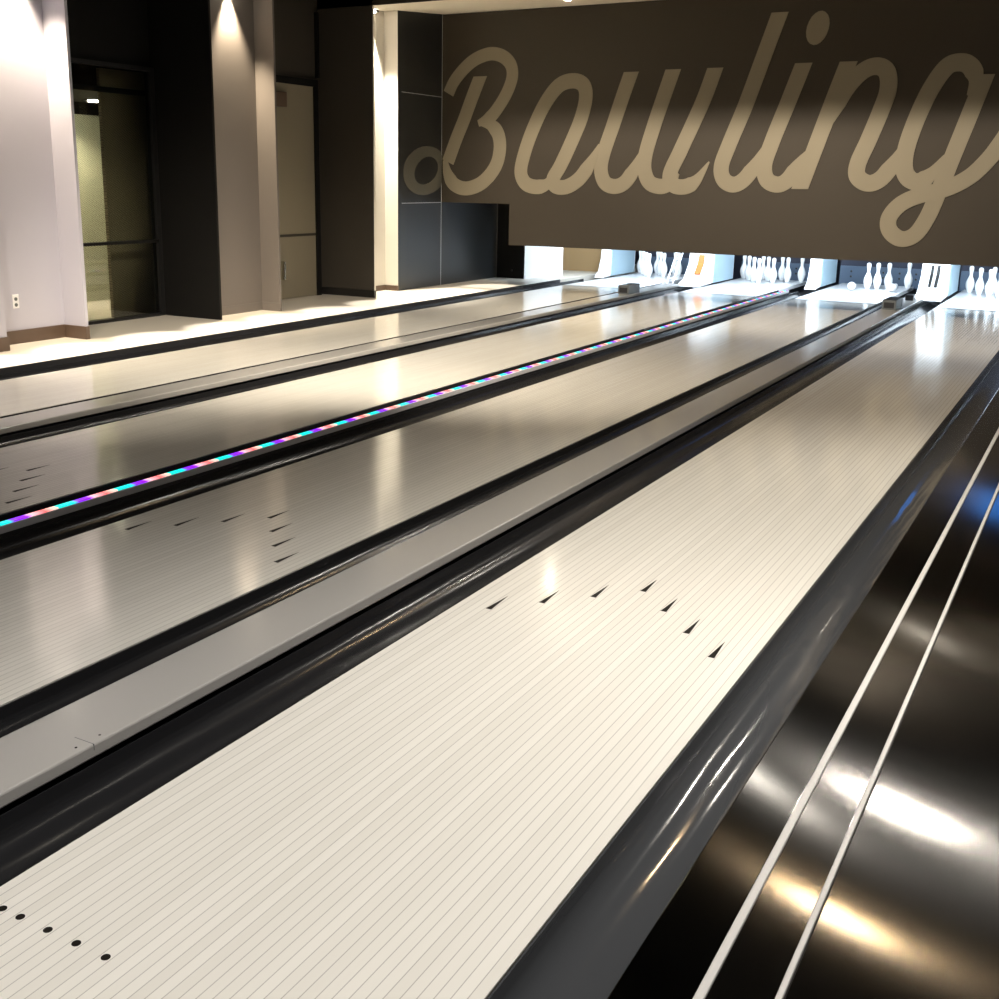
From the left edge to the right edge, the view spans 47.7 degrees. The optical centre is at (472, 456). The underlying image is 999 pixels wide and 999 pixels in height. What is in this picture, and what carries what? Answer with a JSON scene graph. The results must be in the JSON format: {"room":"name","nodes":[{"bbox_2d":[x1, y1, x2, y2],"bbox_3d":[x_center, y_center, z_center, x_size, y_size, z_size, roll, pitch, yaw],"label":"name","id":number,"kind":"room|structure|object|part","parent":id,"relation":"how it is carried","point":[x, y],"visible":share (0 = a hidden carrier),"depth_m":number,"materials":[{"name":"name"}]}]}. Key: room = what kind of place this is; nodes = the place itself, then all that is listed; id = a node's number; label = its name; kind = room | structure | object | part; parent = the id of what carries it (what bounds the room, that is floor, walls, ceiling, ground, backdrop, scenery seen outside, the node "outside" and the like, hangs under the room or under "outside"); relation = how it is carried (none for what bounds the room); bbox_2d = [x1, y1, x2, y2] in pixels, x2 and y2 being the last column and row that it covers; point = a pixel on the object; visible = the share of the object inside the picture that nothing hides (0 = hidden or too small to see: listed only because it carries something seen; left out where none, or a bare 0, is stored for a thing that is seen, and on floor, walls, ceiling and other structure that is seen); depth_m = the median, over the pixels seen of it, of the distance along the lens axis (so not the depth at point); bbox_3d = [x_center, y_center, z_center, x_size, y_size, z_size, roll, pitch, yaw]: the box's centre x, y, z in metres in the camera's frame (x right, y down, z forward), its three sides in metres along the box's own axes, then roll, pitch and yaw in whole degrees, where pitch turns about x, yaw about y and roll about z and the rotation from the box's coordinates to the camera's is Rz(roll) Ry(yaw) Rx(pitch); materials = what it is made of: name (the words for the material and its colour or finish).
{"room":"sports facility","nodes":[
{"label":"sports facility","id":0,"kind":"room"},
{"bbox_2d":[74,114,109,301],"bbox_3d":[-4.481,-2.809,12.875,0.060,2.090,5.400,8,16,28],"label":"window","id":1,"kind":"structure","parent":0,"point":[87,127],"depth_m":12.99,"materials":[{"name":"clear glass"}]},
{"bbox_2d":[71,63,141,115],"bbox_3d":[-4.036,-3.893,12.598,2.220,4.340,7.000,8,16,28],"label":"wall","id":2,"kind":"structure","parent":0,"point":[83,74],"depth_m":12.80,"materials":[{"name":"black paint"}]},
{"bbox_2d":[72,83,144,102],"bbox_3d":[-4.174,-3.765,11.705,1.500,0.050,4.500,8,16,28],"label":"ceiling","id":3,"kind":"structure","parent":0,"point":[81,92],"depth_m":11.34,"materials":[{"name":"black"}]},
{"bbox_2d":[84,99,97,101],"bbox_3d":[-4.105,-3.867,12.290,0.240,0.026,0.240,8,16,28],"label":"recessed light","id":4,"kind":"object","parent":3,"relation":"in","point":[88,100],"visible":0.6,"depth_m":12.22,"materials":[{"name":"grey metal"}]},
{"bbox_2d":[96,68,152,316],"bbox_3d":[-3.108,-2.886,12.487,0.040,2.460,2.480,8,16,28],"label":"glass door","id":5,"kind":"structure","parent":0,"point":[122,117],"depth_m":11.65,"materials":[{"name":"clear glass"}]},
{"bbox_2d":[0,0,497,337],"bbox_3d":[-4.474,-2.932,8.596,0.800,4.360,27.400,8,16,28],"label":"wall","id":6,"kind":"structure","parent":0,"point":[216,64],"depth_m":11.78,"materials":[{"name":"grey paint"}]},
{"bbox_2d":[12,294,18,308],"bbox_3d":[-3.935,-1.333,9.732,0.011,0.120,0.065,8,16,28],"label":"wall outlet","id":7,"kind":"object","parent":6,"relation":"attached to","point":[15,298],"visible":1,"depth_m":9.73,"materials":[{"name":"white plastic"}]},
{"bbox_2d":[0,324,89,351],"bbox_3d":[-7.250,0.382,3.821,0.282,0.115,15.050,8,16,28],"label":"baseboard","id":8,"kind":"structure","parent":6,"relation":"attached to","point":[57,331],"depth_m":10.02,"materials":[{"name":"brown wood"}]},
{"bbox_2d":[71,57,165,324],"bbox_3d":[-3.685,-2.537,10.963,0.090,2.490,1.730,8,16,28],"label":"window","id":9,"kind":"structure","parent":6,"relation":"in","point":[158,305],"depth_m":11.58,"materials":[{"name":"grey metal"}]},
{"bbox_2d":[222,302,280,315],"bbox_3d":[-2.450,-1.560,12.095,0.258,0.090,0.930,8,16,28],"label":"baseboard","id":10,"kind":"structure","parent":6,"relation":"attached to","point":[235,309],"depth_m":12.37,"materials":[{"name":"grey paint"}]},
{"bbox_2d":[276,75,321,298],"bbox_3d":[-2.210,-3.165,13.428,0.100,2.580,1.290,8,16,28],"label":"door","id":11,"kind":"structure","parent":6,"relation":"in","point":[296,98],"depth_m":13.64,"materials":[{"name":"wood"},{"name":"dark metal"}]},
{"bbox_3d":[-2.265,-2.225,13.540,0.060,0.220,0.030,8,16,28],"label":"handle","id":12,"kind":"part","parent":11,"relation":"part of","materials":[{"name":"silver metal"}]},
{"bbox_3d":[-2.220,-2.647,13.562,0.008,0.030,1.100,8,16,28],"label":"rail","id":13,"kind":"part","parent":11,"relation":"part of","materials":[{"name":"grey metal"}]},
{"bbox_2d":[314,12,319,77],"bbox_3d":[-1.877,-4.952,13.621,0.040,0.750,0.040,8,16,28],"label":"trim","id":14,"kind":"structure","parent":6,"relation":"attached to","point":[316,14],"depth_m":13.60,"materials":[{"name":"black paint"}]},
{"bbox_2d":[322,287,375,297],"bbox_3d":[-1.554,-2.059,14.187,0.808,0.090,0.042,8,16,28],"label":"baseboard","id":15,"kind":"structure","parent":6,"relation":"attached to","point":[325,290],"depth_m":14.16,"materials":[{"name":"black wood"}]},
{"bbox_2d":[376,285,398,290],"bbox_3d":[-1.276,-2.138,14.569,0.210,0.070,0.870,8,16,28],"label":"baseboard","id":16,"kind":"structure","parent":6,"relation":"attached to","point":[380,287],"depth_m":14.91,"materials":[{"name":"brown wood"}]},
{"bbox_2d":[403,146,441,194],"bbox_3d":[-0.659,-3.804,15.045,0.004,0.636,0.969,8,16,28],"label":"loop","id":17,"kind":"object","parent":6,"relation":"attached to","point":[417,155],"visible":1,"depth_m":15.01,"materials":[{"name":"grey paint"}]},
{"bbox_2d":[405,15,442,284],"bbox_3d":[-0.664,-4.026,14.977,0.003,3.560,1.000,8,16,28],"label":"trim","id":18,"kind":"structure","parent":6,"relation":"attached to","point":[442,15],"depth_m":15.15,"materials":[{"name":"grey"}]},
{"bbox_2d":[317,0,653,13],"bbox_3d":[4.185,-5.242,11.404,12.830,0.950,2.210,8,16,28],"label":"ceiling","id":19,"kind":"structure","parent":6,"relation":"attached to","point":[424,6],"depth_m":13.54,"materials":[{"name":"beige paint"}]},
{"bbox_2d":[497,204,523,278],"bbox_3d":[0.579,-3.403,16.917,0.450,1.458,0.060,8,16,28],"label":"access panel","id":20,"kind":"object","parent":6,"relation":"attached to","point":[510,258],"visible":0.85,"depth_m":16.99,"materials":[{"name":"black paint"}]},
{"bbox_2d":[441,0,998,266],"bbox_3d":[4.888,-3.641,12.471,12.147,2.968,0.072,8,16,28],"label":"mural panel","id":21,"kind":"object","parent":6,"relation":"hanging from","point":[857,130],"visible":1,"depth_m":13.39,"materials":[{"name":"brown"}]},
{"bbox_2d":[0,264,637,367],"bbox_3d":[-2.873,-1.785,13.896,4.155,0.340,17.500,8,16,28],"label":"floor","id":22,"kind":"structure","parent":0,"point":[117,335],"depth_m":11.63,"materials":[{"name":"beige tile"}]},
{"bbox_2d":[0,279,559,374],"bbox_3d":[-2.026,-1.217,11.240,0.016,0.161,13.600,8,16,28],"label":"kerb","id":23,"kind":"object","parent":22,"relation":"attached to","point":[67,360],"visible":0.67,"depth_m":10.79,"materials":[{"name":"black plastic"}]},
{"bbox_2d":[524,246,562,278],"bbox_3d":[1.090,-3.038,17.221,0.017,0.618,0.896,14,19,43],"label":"board","id":24,"kind":"object","parent":22,"relation":"on","point":[539,262],"visible":0.64,"depth_m":17.21,"materials":[{"name":"white plastic"}]},
{"bbox_2d":[563,247,601,271],"bbox_3d":[1.800,-3.720,18.494,1.000,1.358,0.060,8,16,28],"label":"board","id":25,"kind":"object","parent":22,"relation":"on","point":[574,259],"visible":0.07,"depth_m":18.57,"materials":[{"name":"brown wood"}]},
{"bbox_2d":[635,251,961,291],"bbox_3d":[6.371,-4.997,18.046,15.500,4.540,0.100,8,16,28],"label":"wall","id":26,"kind":"structure","parent":0,"point":[737,258],"depth_m":19.42,"materials":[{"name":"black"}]},
{"bbox_2d":[674,280,959,305],"bbox_3d":[1.433,0.230,6.276,11.600,0.160,28.000,8,16,28],"label":"floor","id":27,"kind":"structure","parent":0,"point":[801,291],"depth_m":17.66,"materials":[{"name":"black"}]},
{"bbox_2d":[0,279,583,380],"bbox_3d":[-2.443,-0.969,10.272,0.235,0.105,17.450,8,16,28],"label":"gutter","id":28,"kind":"object","parent":27,"relation":"on","point":[7,376],"visible":0.32,"depth_m":10.88,"materials":[{"name":"black"}]},
{"bbox_2d":[0,283,661,417],"bbox_3d":[-1.317,-0.804,9.659,0.235,0.105,17.450,8,16,28],"label":"gutter","id":29,"kind":"object","parent":27,"relation":"on","point":[660,283],"visible":0.13,"depth_m":9.17,"materials":[{"name":"black plastic"}]},
{"bbox_2d":[0,283,678,436],"bbox_3d":[-1.244,-0.738,9.308,0.229,0.168,16.900,8,16,28],"label":"capping","id":30,"kind":"object","parent":27,"relation":"on","point":[11,425],"visible":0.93,"depth_m":8.61,"materials":[{"name":"grey plastic"}]},
{"bbox_2d":[618,283,639,293],"bbox_3d":[2.072,-2.215,14.939,0.150,0.116,0.404,8,16,28],"label":"sensor box","id":31,"kind":"object","parent":30,"relation":"on","point":[629,288],"visible":1,"depth_m":14.80,"materials":[{"name":"grey plastic"}]},
{"bbox_2d":[0,272,684,416],"bbox_3d":[-1.437,-1.098,10.721,1.054,0.051,19.250,8,16,28],"label":"lane","id":32,"kind":"object","parent":27,"relation":"on","point":[39,391],"visible":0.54,"depth_m":9.91,"materials":[{"name":"laminate"}]},
{"bbox_2d":[594,249,634,277],"bbox_3d":[2.312,-3.357,18.153,0.158,0.888,1.360,8,16,28],"label":"cover","id":33,"kind":"object","parent":32,"relation":"on","point":[612,262],"visible":0.51,"depth_m":18.01,"materials":[{"name":"white plastic"}]},
{"bbox_3d":[2.445,-3.311,18.252,0.008,0.720,0.980,8,16,28],"label":"trim","id":34,"kind":"part","parent":33,"relation":"part of","materials":[{"name":"blue"}]},
{"bbox_2d":[637,251,641,272],"bbox_3d":[2.811,-3.260,18.904,0.121,0.381,0.121,-3,14,-16],"label":"pin","id":35,"kind":"object","parent":32,"relation":"on","point":[640,252],"visible":0.55,"depth_m":18.87,"materials":[{"name":"white plastic"}]},
{"bbox_2d":[639,251,644,273],"bbox_3d":[2.814,-3.188,18.608,0.121,0.381,0.121,-5,15,-23],"label":"pin","id":36,"kind":"object","parent":32,"relation":"on","point":[643,252],"visible":0.66,"depth_m":18.57,"materials":[{"name":"white plastic"}]},
{"bbox_2d":[642,252,648,275],"bbox_3d":[2.817,-3.115,18.312,0.121,0.381,0.121,-1,14,-6],"label":"pin","id":37,"kind":"object","parent":32,"relation":"on","point":[646,253],"visible":0.7,"depth_m":18.28,"materials":[{"name":"white plastic"}]},
{"bbox_2d":[645,253,652,277],"bbox_3d":[2.820,-3.043,18.016,0.121,0.381,0.121,11,17,37],"label":"pin","id":38,"kind":"object","parent":32,"relation":"on","point":[649,269],"visible":1,"depth_m":17.98,"materials":[{"name":"white plastic"}]},
{"bbox_2d":[654,252,659,273],"bbox_3d":[3.076,-3.221,18.759,0.121,0.381,0.121,7,15,23],"label":"pin","id":39,"kind":"object","parent":32,"relation":"on","point":[657,253],"visible":0.62,"depth_m":18.73,"materials":[{"name":"white plastic"}]},
{"bbox_2d":[657,252,662,274],"bbox_3d":[3.080,-3.149,18.463,0.121,0.381,0.121,2,14,6],"label":"pin","id":40,"kind":"object","parent":32,"relation":"on","point":[660,253],"visible":0.66,"depth_m":18.43,"materials":[{"name":"white plastic"}]},
{"bbox_2d":[660,253,667,276],"bbox_3d":[3.083,-3.076,18.167,0.121,0.381,0.121,-3,14,-16],"label":"pin","id":41,"kind":"object","parent":32,"relation":"on","point":[663,269],"visible":1,"depth_m":18.14,"materials":[{"name":"white plastic"}]},
{"bbox_2d":[671,252,676,274],"bbox_3d":[3.342,-3.182,18.615,0.121,0.381,0.121,11,17,35],"label":"pin","id":42,"kind":"object","parent":32,"relation":"on","point":[673,270],"visible":0.32,"depth_m":18.58,"materials":[{"name":"white plastic"}]},
{"bbox_2d":[675,253,681,275],"bbox_3d":[3.345,-3.110,18.319,0.121,0.381,0.121,-4,14,-18],"label":"pin","id":43,"kind":"object","parent":32,"relation":"on","point":[679,271],"visible":0.71,"depth_m":18.29,"materials":[{"name":"white plastic"}]},
{"bbox_2d":[0,286,692,447],"bbox_3d":[-0.905,-0.743,9.435,0.235,0.105,17.450,8,16,28],"label":"gutter","id":44,"kind":"object","parent":27,"relation":"on","point":[36,434],"visible":0.26,"depth_m":8.58,"materials":[{"name":"black plastic"}]},
{"bbox_2d":[0,290,788,538],"bbox_3d":[0.219,-0.531,8.539,0.044,0.172,16.950,8,16,28],"label":"divider","id":45,"kind":"object","parent":27,"relation":"on","point":[35,519],"visible":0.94,"depth_m":6.38,"materials":[{"name":"grey"}]},
{"bbox_2d":[0,290,794,521],"bbox_3d":[0.221,-0.578,8.822,0.235,0.105,17.450,8,16,28],"label":"gutter","id":46,"kind":"object","parent":27,"relation":"on","point":[17,513],"visible":0.3,"depth_m":6.79,"materials":[{"name":"black plastic"}]},
{"bbox_2d":[0,291,800,559],"bbox_3d":[0.466,-0.541,8.689,0.235,0.105,17.450,8,16,28],"label":"gutter","id":47,"kind":"object","parent":27,"relation":"on","point":[15,544],"visible":0.45,"depth_m":6.36,"materials":[{"name":"black plastic"}]},
{"bbox_2d":[0,278,806,514],"bbox_3d":[0.100,-0.872,9.884,1.054,0.051,19.250,8,16,28],"label":"lane","id":48,"kind":"object","parent":27,"relation":"on","point":[39,471],"visible":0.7,"depth_m":7.55,"materials":[{"name":"laminate"}]},
{"bbox_2d":[740,256,746,278],"bbox_3d":[4.348,-3.034,18.067,0.121,0.381,0.121,4,14,14],"label":"pin","id":49,"kind":"object","parent":48,"relation":"on","point":[743,267],"visible":0.73,"depth_m":18.04,"materials":[{"name":"white plastic"}]},
{"bbox_2d":[745,256,751,279],"bbox_3d":[4.351,-2.962,17.771,0.121,0.381,0.121,-1,14,-7],"label":"pin","id":50,"kind":"object","parent":48,"relation":"on","point":[748,268],"visible":0.8,"depth_m":17.74,"materials":[{"name":"white plastic"}]},
{"bbox_2d":[749,257,756,281],"bbox_3d":[4.355,-2.889,17.475,0.121,0.381,0.121,7,15,23],"label":"pin","id":51,"kind":"object","parent":48,"relation":"on","point":[753,269],"visible":0.91,"depth_m":17.44,"materials":[{"name":"white plastic"}]},
{"bbox_2d":[754,258,762,283],"bbox_3d":[4.358,-2.817,17.179,0.121,0.381,0.121,7,15,24],"label":"pin","id":52,"kind":"object","parent":48,"relation":"on","point":[758,275],"visible":1,"depth_m":17.15,"materials":[{"name":"white plastic"}]},
{"bbox_2d":[761,256,765,279],"bbox_3d":[4.614,-2.995,17.922,0.121,0.381,0.121,6,15,21],"label":"pin","id":53,"kind":"object","parent":48,"relation":"on","point":[763,266],"visible":0.59,"depth_m":17.88,"materials":[{"name":"white plastic"}]},
{"bbox_2d":[764,257,770,280],"bbox_3d":[4.617,-2.923,17.626,0.121,0.381,0.121,-12,19,-43],"label":"pin","id":54,"kind":"object","parent":48,"relation":"on","point":[768,268],"visible":0.81,"depth_m":17.59,"materials":[{"name":"white plastic"}]},
{"bbox_2d":[769,258,776,282],"bbox_3d":[4.620,-2.850,17.330,0.121,0.381,0.121,-7,16,-29],"label":"pin","id":55,"kind":"object","parent":48,"relation":"on","point":[773,273],"visible":1,"depth_m":17.30,"materials":[{"name":"white plastic"}]},
{"bbox_2d":[778,257,784,280],"bbox_3d":[4.879,-2.956,17.778,0.121,0.381,0.121,7,15,23],"label":"pin","id":56,"kind":"object","parent":48,"relation":"on","point":[782,267],"visible":0.78,"depth_m":17.75,"materials":[{"name":"white plastic"}]},
{"bbox_2d":[783,258,790,281],"bbox_3d":[4.883,-2.884,17.482,0.121,0.381,0.121,-4,15,-19],"label":"pin","id":57,"kind":"object","parent":48,"relation":"on","point":[787,273],"visible":0.9,"depth_m":17.45,"materials":[{"name":"white plastic"}]},
{"bbox_2d":[798,258,805,281],"bbox_3d":[5.145,-2.917,17.633,0.121,0.381,0.121,-9,17,-36],"label":"pin","id":58,"kind":"object","parent":48,"relation":"on","point":[801,272],"visible":0.88,"depth_m":17.60,"materials":[{"name":"white plastic"}]},
{"bbox_2d":[0,301,882,737],"bbox_3d":[1.592,-0.376,8.075,0.235,0.105,17.450,8,16,28],"label":"gutter","id":59,"kind":"object","parent":27,"relation":"on","point":[29,708],"visible":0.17,"depth_m":4.43,"materials":[{"name":"black plastic"}]},
{"bbox_2d":[0,283,912,706],"bbox_3d":[1.471,-0.670,9.137,1.054,0.051,19.250,8,16,28],"label":"lane","id":60,"kind":"object","parent":27,"relation":"on","point":[69,605],"visible":0.97,"depth_m":5.20,"materials":[{"name":"laminate"}]},
{"bbox_2d":[847,282,855,289],"bbox_3d":[5.489,-2.470,16.363,0.122,0.121,0.382,4,14,13],"label":"pin","id":61,"kind":"object","parent":60,"relation":"on","point":[851,285],"visible":1,"depth_m":16.22,"materials":[{"name":"white plastic"}]},
{"bbox_2d":[863,263,871,288],"bbox_3d":[5.789,-2.635,16.515,0.121,0.381,0.121,1,14,1],"label":"pin","id":62,"kind":"object","parent":60,"relation":"on","point":[867,281],"visible":1,"depth_m":16.48,"materials":[{"name":"white plastic"}]},
{"bbox_2d":[873,263,881,288],"bbox_3d":[5.936,-2.638,16.536,0.121,0.381,0.121,-5,15,-21],"label":"pin","id":63,"kind":"object","parent":60,"relation":"on","point":[877,279],"visible":1,"depth_m":16.50,"materials":[{"name":"white plastic"}]},
{"bbox_2d":[884,263,892,288],"bbox_3d":[6.106,-2.641,16.560,0.121,0.381,0.121,10,17,34],"label":"pin","id":64,"kind":"object","parent":60,"relation":"on","point":[888,279],"visible":0.91,"depth_m":16.52,"materials":[{"name":"white plastic"}]},
{"bbox_2d":[888,283,897,291],"bbox_3d":[6.041,-2.417,16.178,0.122,0.121,0.382,11,17,35],"label":"pin","id":65,"kind":"object","parent":60,"relation":"on","point":[892,287],"visible":1,"depth_m":16.05,"materials":[{"name":"white plastic"}]},
{"bbox_2d":[904,263,912,288],"bbox_3d":[6.449,-2.667,16.687,0.121,0.381,0.121,-8,16,-31],"label":"pin","id":66,"kind":"object","parent":60,"relation":"on","point":[908,279],"visible":0.88,"depth_m":16.66,"materials":[{"name":"white plastic"}]},
{"bbox_2d":[0,297,922,814],"bbox_3d":[1.663,-0.311,7.725,0.236,0.169,16.900,8,16,28],"label":"capping","id":67,"kind":"object","parent":27,"relation":"on","point":[41,754],"visible":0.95,"depth_m":3.84,"materials":[{"name":"grey plastic"}]},
{"bbox_2d":[882,296,902,309],"bbox_3d":[5.044,-1.836,13.561,0.156,0.116,0.474,8,16,28],"label":"sensor box","id":68,"kind":"object","parent":67,"relation":"on","point":[890,303],"visible":1,"depth_m":13.38,"materials":[{"name":"grey plastic"}]},
{"bbox_2d":[905,294,914,300],"bbox_3d":[5.635,-2.044,14.540,0.100,0.072,0.150,8,16,28],"label":"block","id":69,"kind":"object","parent":67,"relation":"on","point":[910,297],"visible":1,"depth_m":14.48,"materials":[{"name":"black plastic"}]},
{"bbox_2d":[0,301,943,885],"bbox_3d":[2.004,-0.315,7.851,0.235,0.105,17.450,8,16,28],"label":"gutter","id":70,"kind":"object","parent":27,"relation":"on","point":[37,828],"visible":0.51,"depth_m":3.66,"materials":[{"name":"black"}]},
{"bbox_2d":[0,290,998,998],"bbox_3d":[3.009,-0.444,8.300,1.054,0.051,19.250,8,16,28],"label":"lane","id":71,"kind":"object","parent":27,"relation":"on","point":[409,826],"visible":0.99,"depth_m":2.97,"materials":[{"name":"laminate"}]},
{"bbox_2d":[965,266,974,292],"bbox_3d":[7.134,-2.532,16.171,0.121,0.381,0.121,0,14,-3],"label":"pin","id":72,"kind":"object","parent":71,"relation":"on","point":[969,285],"visible":0.96,"depth_m":16.14,"materials":[{"name":"white plastic"}]},
{"bbox_2d":[975,267,983,294],"bbox_3d":[7.137,-2.459,15.875,0.121,0.381,0.121,-11,18,-41],"label":"pin","id":73,"kind":"object","parent":71,"relation":"on","point":[979,286],"visible":1,"depth_m":15.85,"materials":[{"name":"white plastic"}]},
{"bbox_2d":[985,269,993,296],"bbox_3d":[7.141,-2.387,15.579,0.121,0.381,0.121,-1,14,-6],"label":"pin","id":74,"kind":"object","parent":71,"relation":"on","point":[989,287],"visible":1,"depth_m":15.55,"materials":[{"name":"white plastic"}]},
{"bbox_2d":[992,267,997,293],"bbox_3d":[7.400,-2.493,16.027,0.121,0.381,0.121,1,14,-1],"label":"pin","id":75,"kind":"object","parent":71,"relation":"on","point":[995,269],"visible":0.6,"depth_m":15.99,"materials":[{"name":"white plastic"}]},
{"bbox_2d":[995,282,998,298],"bbox_3d":[7.144,-2.315,15.283,0.121,0.381,0.121,4,14,12],"label":"pin","id":76,"kind":"object","parent":71,"relation":"on","point":[997,285],"visible":1,"depth_m":15.28,"materials":[{"name":"white plastic"}]},
{"bbox_2d":[645,251,689,273],"bbox_3d":[3.463,-3.664,18.976,1.304,1.250,0.112,8,16,28],"label":"cushion","id":77,"kind":"object","parent":27,"relation":"on","point":[670,255],"visible":0.02,"depth_m":19.08,"materials":[{"name":"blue fabric"}]},
{"bbox_2d":[666,253,682,283],"bbox_3d":[3.045,-2.886,16.843,0.108,0.600,0.550,8,16,28],"label":"ladder","id":78,"kind":"object","parent":27,"relation":"on","point":[675,258],"visible":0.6,"depth_m":16.80,"materials":[{"name":"white plastic"}]},
{"bbox_3d":[3.006,-2.892,16.865,0.018,0.600,0.550,8,16,28],"label":"rail","id":79,"kind":"part","parent":78,"relation":"part of","materials":[{"name":"white plastic"}]},
{"bbox_3d":[3.084,-2.880,16.822,0.018,0.600,0.550,8,16,28],"label":"rail","id":80,"kind":"part","parent":78,"relation":"part of","materials":[{"name":"white plastic"}]},
{"bbox_2d":[678,253,733,286],"bbox_3d":[3.546,-3.065,17.030,0.358,0.888,1.670,8,16,28],"label":"cover","id":81,"kind":"object","parent":27,"relation":"on","point":[702,269],"visible":0.56,"depth_m":16.80,"materials":[{"name":"white plastic"}]},
{"bbox_3d":[3.843,-3.037,17.213,0.008,0.720,0.980,8,16,28],"label":"trim","id":82,"kind":"part","parent":81,"relation":"part of","materials":[{"name":"blue"}]},
{"bbox_2d":[487,351,998,998],"bbox_3d":[3.130,-0.150,7.238,0.235,0.105,17.450,8,16,28],"label":"gutter","id":83,"kind":"object","parent":27,"relation":"on","point":[587,945],"visible":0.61,"depth_m":3.03,"materials":[{"name":"grey"}]},
{"bbox_2d":[741,255,810,280],"bbox_3d":[5.000,-3.438,18.139,1.304,1.250,0.112,8,16,28],"label":"cushion","id":84,"kind":"object","parent":27,"relation":"on","point":[795,263],"visible":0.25,"depth_m":18.12,"materials":[{"name":"blue fabric"}]},
{"bbox_2d":[607,389,998,998],"bbox_3d":[2.879,0.286,5.275,1.300,0.242,14.700,8,16,28],"label":"cover","id":85,"kind":"object","parent":27,"relation":"on","point":[858,857],"visible":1,"depth_m":2.52,"materials":[{"name":"grey"}]},
{"bbox_3d":[2.490,0.150,5.468,0.107,0.068,14.700,8,16,28],"label":"panel","id":86,"kind":"part","parent":85,"relation":"part of","materials":[{"name":"silver metal"}]},
{"bbox_3d":[2.996,0.225,5.192,1.034,0.068,14.700,8,16,28],"label":"panel","id":87,"kind":"part","parent":85,"relation":"part of","materials":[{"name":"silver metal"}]},
{"bbox_2d":[804,259,837,289],"bbox_3d":[5.187,-2.961,16.700,0.168,0.888,1.360,8,16,28],"label":"cover","id":88,"kind":"object","parent":27,"relation":"on","point":[822,272],"visible":0.51,"depth_m":16.41,"materials":[{"name":"white plastic"}]},
{"bbox_3d":[5.324,-2.915,16.796,0.008,0.720,0.980,8,16,28],"label":"trim","id":89,"kind":"part","parent":88,"relation":"part of","materials":[{"name":"blue"}]},
{"bbox_2d":[839,260,922,288],"bbox_3d":[6.372,-3.236,17.392,1.304,1.250,0.112,8,16,28],"label":"cushion","id":90,"kind":"object","parent":27,"relation":"on","point":[854,271],"visible":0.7,"depth_m":17.49,"materials":[{"name":"blue fabric"}]},
{"bbox_2d":[915,264,959,301],"bbox_3d":[6.403,-2.645,15.475,0.358,0.888,1.670,8,16,28],"label":"cover","id":91,"kind":"object","parent":27,"relation":"on","point":[937,282],"visible":0.59,"depth_m":15.21,"materials":[{"name":"white plastic"}]},
{"bbox_3d":[6.700,-2.617,15.657,0.008,0.720,0.980,8,16,28],"label":"trim","id":92,"kind":"part","parent":91,"relation":"part of","materials":[{"name":"blue"}]},
{"bbox_2d":[959,265,998,290],"bbox_3d":[7.910,-3.010,16.555,1.304,1.250,0.112,8,16,28],"label":"cushion","id":93,"kind":"object","parent":27,"relation":"on","point":[965,272],"visible":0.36,"depth_m":16.83,"materials":[{"name":"blue fabric"}]}
]}

